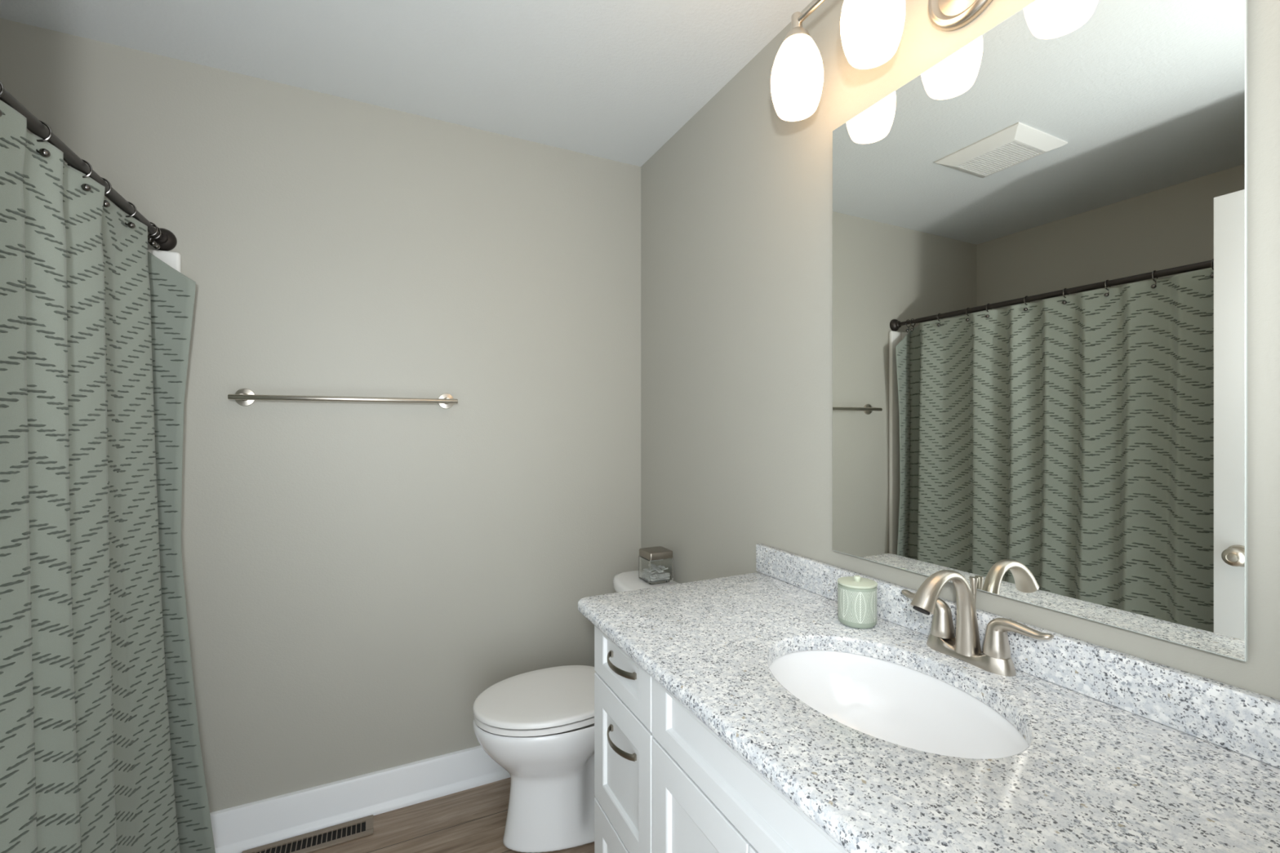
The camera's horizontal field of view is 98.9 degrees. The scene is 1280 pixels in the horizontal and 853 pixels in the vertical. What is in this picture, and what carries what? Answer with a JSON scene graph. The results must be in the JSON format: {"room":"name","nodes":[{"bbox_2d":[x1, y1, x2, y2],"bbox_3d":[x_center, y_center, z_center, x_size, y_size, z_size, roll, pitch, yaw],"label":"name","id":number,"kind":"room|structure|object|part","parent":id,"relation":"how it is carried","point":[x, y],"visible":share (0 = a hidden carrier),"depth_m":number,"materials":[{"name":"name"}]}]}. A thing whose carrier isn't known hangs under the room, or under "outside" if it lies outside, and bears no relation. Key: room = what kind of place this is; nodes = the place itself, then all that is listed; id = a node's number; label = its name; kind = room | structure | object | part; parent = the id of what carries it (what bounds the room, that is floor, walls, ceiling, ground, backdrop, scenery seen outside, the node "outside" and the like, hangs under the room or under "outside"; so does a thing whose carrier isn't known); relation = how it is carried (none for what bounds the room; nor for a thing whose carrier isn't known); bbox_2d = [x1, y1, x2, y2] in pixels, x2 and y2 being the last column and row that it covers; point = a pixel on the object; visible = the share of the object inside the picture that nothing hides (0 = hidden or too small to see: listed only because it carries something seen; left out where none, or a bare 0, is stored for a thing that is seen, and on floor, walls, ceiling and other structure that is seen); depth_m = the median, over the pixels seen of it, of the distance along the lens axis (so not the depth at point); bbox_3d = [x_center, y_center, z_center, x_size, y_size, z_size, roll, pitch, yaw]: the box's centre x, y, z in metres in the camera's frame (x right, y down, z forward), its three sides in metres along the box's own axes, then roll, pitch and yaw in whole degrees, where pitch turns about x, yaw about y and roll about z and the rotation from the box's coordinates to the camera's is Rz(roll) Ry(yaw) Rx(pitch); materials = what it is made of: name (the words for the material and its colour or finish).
{"room":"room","nodes":[
{"label":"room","id":0,"kind":"room"},
{"bbox_2d":[0,85,177,251],"bbox_3d":[-1.097,-0.559,0.958,0.067,0.067,1.522,0,0,-26],"label":"shower rod","id":1,"kind":"object","parent":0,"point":[167,241],"visible":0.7,"depth_m":1.17,"materials":[{"name":"black metal"}]},
{"bbox_2d":[0,80,4,116],"bbox_3d":[-1.064,-0.541,0.891,0.041,0.068,0.016,0,0,-26],"label":"curtain ring","id":2,"kind":"object","parent":1,"relation":"hanging from","point":[2,91],"visible":1,"depth_m":0.90,"materials":[{"name":"grey metal"}]},
{"bbox_2d":[35,120,52,157],"bbox_3d":[-1.130,-0.541,1.026,0.041,0.068,0.016,0,0,-26],"label":"curtain ring","id":3,"kind":"object","parent":1,"relation":"hanging from","point":[44,153],"visible":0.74,"depth_m":1.03,"materials":[{"name":"grey metal"}]},
{"bbox_2d":[66,159,92,191],"bbox_3d":[-1.203,-0.541,1.175,0.041,0.068,0.016,0,0,-26],"label":"curtain ring","id":4,"kind":"object","parent":1,"relation":"hanging from","point":[85,187],"visible":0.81,"depth_m":1.18,"materials":[{"name":"grey metal"}]},
{"bbox_2d":[101,177,111,207],"bbox_3d":[-1.245,-0.541,1.262,0.041,0.068,0.016,0,0,-26],"label":"curtain ring","id":5,"kind":"object","parent":1,"relation":"hanging from","point":[106,204],"visible":0.52,"depth_m":1.26,"materials":[{"name":"grey metal"}]},
{"bbox_2d":[124,201,136,228],"bbox_3d":[-1.311,-0.541,1.396,0.041,0.068,0.016,0,0,-26],"label":"curtain ring","id":6,"kind":"object","parent":1,"relation":"hanging from","point":[130,224],"visible":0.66,"depth_m":1.40,"materials":[{"name":"grey metal"}]},
{"bbox_2d":[147,222,158,246],"bbox_3d":[-1.379,-0.541,1.536,0.041,0.068,0.016,0,0,-26],"label":"curtain ring","id":7,"kind":"object","parent":1,"relation":"hanging from","point":[153,243],"visible":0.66,"depth_m":1.54,"materials":[{"name":"grey metal"}]},
{"bbox_2d":[147,224,161,248],"bbox_3d":[-1.391,-0.541,1.560,0.041,0.068,0.016,0,0,-26],"label":"curtain ring","id":8,"kind":"object","parent":1,"relation":"hanging from","point":[157,246],"visible":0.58,"depth_m":1.56,"materials":[{"name":"grey metal"}]},
{"bbox_2d":[0,99,215,852],"bbox_3d":[-1.047,0.365,0.954,0.209,1.821,1.443,0,0,-26],"label":"shower curtain","id":9,"kind":"object","parent":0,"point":[100,752],"visible":1,"depth_m":1.19,"materials":[{"name":"green fabric"}]},
{"bbox_2d":[0,17,640,813],"bbox_3d":[-1.063,0.108,1.878,2.526,2.440,0.100,0,0,-26],"label":"wall","id":10,"kind":"structure","parent":0,"point":[357,575],"depth_m":1.89,"materials":[{"name":"beige paint"}]},
{"bbox_2d":[227,388,457,408],"bbox_3d":[-0.963,-0.092,1.832,0.666,0.056,0.069,0,0,-26],"label":"towel bar","id":11,"kind":"object","parent":10,"relation":"attached to","point":[242,397],"visible":1,"depth_m":1.78,"materials":[{"name":"silver metal"}]},
{"bbox_3d":[-1.236,-0.092,1.705,0.056,0.056,0.056,0,0,-26],"label":"wall post","id":12,"kind":"part","parent":11,"relation":"part of","materials":[{"name":"silver metal"}]},
{"bbox_3d":[-0.695,-0.092,1.970,0.056,0.056,0.056,0,0,-26],"label":"wall post","id":13,"kind":"part","parent":11,"relation":"part of","materials":[{"name":"silver metal"}]},
{"bbox_2d":[209,745,510,852],"bbox_3d":[-0.687,1.261,1.991,1.551,0.134,0.027,0,0,-26],"label":"baseboard","id":14,"kind":"structure","parent":10,"relation":"attached to","point":[238,828],"depth_m":1.85,"materials":[{"name":"white wood"}]},
{"bbox_2d":[0,0,813,166],"bbox_3d":[-0.575,-1.137,0.879,2.526,0.050,2.324,0,0,-26],"label":"ceiling","id":15,"kind":"structure","parent":0,"point":[615,80],"depth_m":1.61,"materials":[{"name":"white paint"}]},
{"bbox_2d":[256,777,594,852],"bbox_3d":[-0.575,1.353,0.879,2.526,0.050,2.324,0,0,-26],"label":"floor","id":16,"kind":"structure","parent":0,"point":[473,820],"depth_m":1.81,"materials":[{"name":"brown wood"}]},
{"bbox_2d":[147,248,181,272],"bbox_3d":[-1.403,0.402,0.808,0.773,1.852,1.522,0,0,-26],"label":"shower surround","id":17,"kind":"object","parent":16,"relation":"on","point":[172,259],"visible":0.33,"depth_m":1.63,"materials":[{"name":"white plastic"}]},
{"bbox_2d":[241,814,373,852],"bbox_3d":[-1.054,1.325,1.744,0.367,0.006,0.092,0,0,-26],"label":"floor vent","id":18,"kind":"object","parent":16,"relation":"in","point":[340,835],"visible":1,"depth_m":1.76,"materials":[{"name":"brown metal"}]},
{"bbox_2d":[472,570,679,852],"bbox_3d":[-0.181,0.953,1.853,0.743,0.750,0.501,0,0,-26],"label":"toilet","id":19,"kind":"object","parent":16,"relation":"on","point":[538,725],"visible":0.53,"depth_m":1.71,"materials":[{"name":"white ceramic"}]},
{"bbox_3d":[-0.298,0.902,1.797,0.478,0.018,0.363,0,0,-26],"label":"seat","id":20,"kind":"part","parent":19,"relation":"part of","materials":[{"name":"white plastic"}]},
{"bbox_3d":[-0.216,1.121,1.836,0.667,0.413,0.372,0,0,-26],"label":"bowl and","id":21,"kind":"part","parent":19,"relation":"part of","materials":[{"name":"white ceramic"}]},
{"bbox_3d":[-0.298,0.878,1.796,0.480,0.020,0.368,0,0,-26],"label":"seat lid","id":22,"kind":"part","parent":19,"relation":"part of","materials":[{"name":"white plastic"}]},
{"bbox_3d":[0.055,0.600,1.969,0.217,0.044,0.500,0,0,-26],"label":"tank lid","id":23,"kind":"part","parent":19,"relation":"part of","materials":[{"name":"white ceramic"}]},
{"bbox_2d":[639,546,673,584],"bbox_3d":[0.059,0.520,2.057,0.100,0.115,0.100,0,0,-26],"label":"glass jar","id":24,"kind":"object","parent":19,"relation":"on","point":[655,563],"visible":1,"depth_m":2.02,"materials":[{"name":"clear glass"}]},
{"bbox_3d":[0.059,0.475,2.057,0.098,0.026,0.098,0,0,-26],"label":"lid","id":25,"kind":"part","parent":24,"relation":"part of","materials":[{"name":"silver metal"}]},
{"bbox_2d":[594,625,848,852],"bbox_3d":[0.386,0.892,0.914,0.560,0.872,1.219,0,0,-26],"label":"vanity cabinet","id":26,"kind":"object","parent":16,"relation":"on","point":[665,782],"visible":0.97,"depth_m":1.02,"materials":[{"name":"white paint"}]},
{"bbox_3d":[-0.037,1.065,1.215,0.020,0.303,0.305,0,0,-26],"label":"drawer","id":27,"kind":"part","parent":26,"relation":"part of","materials":[{"name":"white paint"}]},
{"bbox_3d":[-0.050,0.696,1.203,0.030,0.014,0.135,0,0,-26],"label":"handle","id":28,"kind":"part","parent":26,"relation":"part of","materials":[{"name":"grey metal"}]},
{"bbox_3d":[-0.050,0.525,1.203,0.030,0.014,0.135,0,0,-26],"label":"handle","id":29,"kind":"part","parent":26,"relation":"part of","materials":[{"name":"grey metal"}]},
{"bbox_3d":[-0.037,0.531,1.215,0.020,0.139,0.305,0,0,-26],"label":"drawer","id":30,"kind":"part","parent":26,"relation":"part of","materials":[{"name":"white paint"}]},
{"bbox_3d":[-0.037,0.757,1.215,0.020,0.302,0.305,0,0,-26],"label":"drawer","id":31,"kind":"part","parent":26,"relation":"part of","materials":[{"name":"white paint"}]},
{"bbox_3d":[0.098,0.912,0.938,0.020,0.607,0.303,0,0,-26],"label":"cabinet door","id":32,"kind":"part","parent":26,"relation":"part of","materials":[{"name":"white paint"}]},
{"bbox_3d":[0.233,0.912,0.663,0.020,0.607,0.303,0,0,-26],"label":"cabinet door","id":33,"kind":"part","parent":26,"relation":"part of","materials":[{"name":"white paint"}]},
{"bbox_2d":[577,543,1279,852],"bbox_3d":[0.381,0.401,0.910,0.580,0.111,1.293,0,0,-26],"label":"countertop","id":34,"kind":"structure","parent":26,"relation":"on","point":[1125,753],"depth_m":0.73,"materials":[{"name":"white stone"}]},
{"bbox_2d":[837,575,877,628],"bbox_3d":[0.469,0.374,1.183,0.081,0.103,0.081,0,0,-26],"label":"ceramic canister","id":35,"kind":"object","parent":34,"relation":"on","point":[856,594],"visible":1,"depth_m":1.15,"materials":[{"name":"green ceramic"}]},
{"bbox_3d":[0.469,0.338,1.183,0.081,0.007,0.081,0,0,-26],"label":"lid","id":36,"kind":"part","parent":35,"relation":"part of","materials":[{"name":"green ceramic"}]},
{"bbox_3d":[0.469,0.328,1.183,0.015,0.011,0.015,0,0,41],"label":"knob","id":37,"kind":"part","parent":35,"relation":"part of","materials":[{"name":"green ceramic"}]},
{"bbox_2d":[768,649,1028,759],"bbox_3d":[0.401,0.532,0.911,0.366,0.151,0.480,0,0,-26],"label":"sink","id":38,"kind":"object","parent":34,"relation":"in","point":[896,704],"visible":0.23,"depth_m":1.03,"materials":[{"name":"white ceramic"}]},
{"bbox_2d":[901,569,1053,676],"bbox_3d":[0.601,0.341,0.999,0.210,0.169,0.209,0,0,21],"label":"faucet","id":39,"kind":"object","parent":34,"relation":"on","point":[995,657],"visible":1,"depth_m":0.98,"materials":[{"name":"silver metal"}]},
{"bbox_3d":[0.567,0.366,1.082,0.042,0.068,0.109,0,0,-26],"label":"handle","id":40,"kind":"part","parent":39,"relation":"part of","materials":[{"name":"silver metal"}]},
{"bbox_3d":[0.548,0.336,0.979,0.163,0.158,0.044,0,0,-26],"label":"spout","id":41,"kind":"part","parent":39,"relation":"part of","materials":[{"name":"silver metal"}]},
{"bbox_3d":[0.604,0.413,1.006,0.048,0.026,0.160,0,0,-26],"label":"plate","id":42,"kind":"part","parent":39,"relation":"part of","materials":[{"name":"silver metal"}]},
{"bbox_3d":[0.620,0.348,1.018,0.014,0.136,0.014,0,0,-26],"label":"lift rod","id":43,"kind":"part","parent":39,"relation":"part of","materials":[{"name":"silver metal"}]},
{"bbox_3d":[0.641,0.366,0.930,0.042,0.068,0.109,0,0,-26],"label":"handle","id":44,"kind":"part","parent":39,"relation":"part of","materials":[{"name":"silver metal"}]},
{"bbox_2d":[640,0,1279,699],"bbox_3d":[0.537,0.108,1.366,0.100,2.440,2.224,0,0,-26],"label":"wall","id":45,"kind":"structure","parent":0,"point":[736,205],"depth_m":1.55,"materials":[{"name":"beige paint"}]},
{"bbox_2d":[770,0,825,121],"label":"vanity light","id":46,"kind":"object","parent":45,"relation":"attached to","point":[797,77],"depth_m":1.24,"materials":[{"name":"white glass"}]},
{"bbox_3d":[0.367,-0.818,1.281,0.120,0.160,0.120,0,0,-26],"label":"lamp shade","id":47,"kind":"part","parent":46,"relation":"part of","materials":[{"name":"white glass"}]},
{"bbox_2d":[840,0,905,69],"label":"vanity light","id":48,"kind":"object","parent":45,"relation":"attached to","point":[871,31],"depth_m":1.05,"materials":[{"name":"white glass"}]},
{"bbox_3d":[0.461,-0.818,1.088,0.120,0.160,0.120,0,0,-26],"label":"lamp shade","id":49,"kind":"part","parent":48,"relation":"part of","materials":[{"name":"white glass"}]},
{"bbox_2d":[928,0,992,31],"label":"vanity light","id":50,"kind":"object","parent":45,"relation":"attached to","point":[945,15],"depth_m":1.07,"materials":[{"name":"silver metal"}]},
{"bbox_3d":[0.621,-0.854,1.045,0.029,0.160,0.160,0,0,-26],"label":"wall plate","id":51,"kind":"part","parent":50,"relation":"part of","materials":[{"name":"silver metal"}]},
{"bbox_2d":[755,543,1279,768],"bbox_3d":[0.633,0.385,1.033,0.020,0.081,1.293,0,0,-26],"label":"backsplash","id":52,"kind":"structure","parent":45,"relation":"attached to","point":[1242,721],"depth_m":0.83,"materials":[{"name":"white stone"}]},
{"bbox_2d":[832,0,1248,662],"bbox_3d":[0.635,-0.210,1.028,0.020,1.029,0.708,0,0,-26],"label":"wall mirror","id":53,"kind":"object","parent":45,"relation":"attached to","point":[1040,235],"visible":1,"depth_m":0.90,"materials":[{"name":"clear glass"}]}
]}

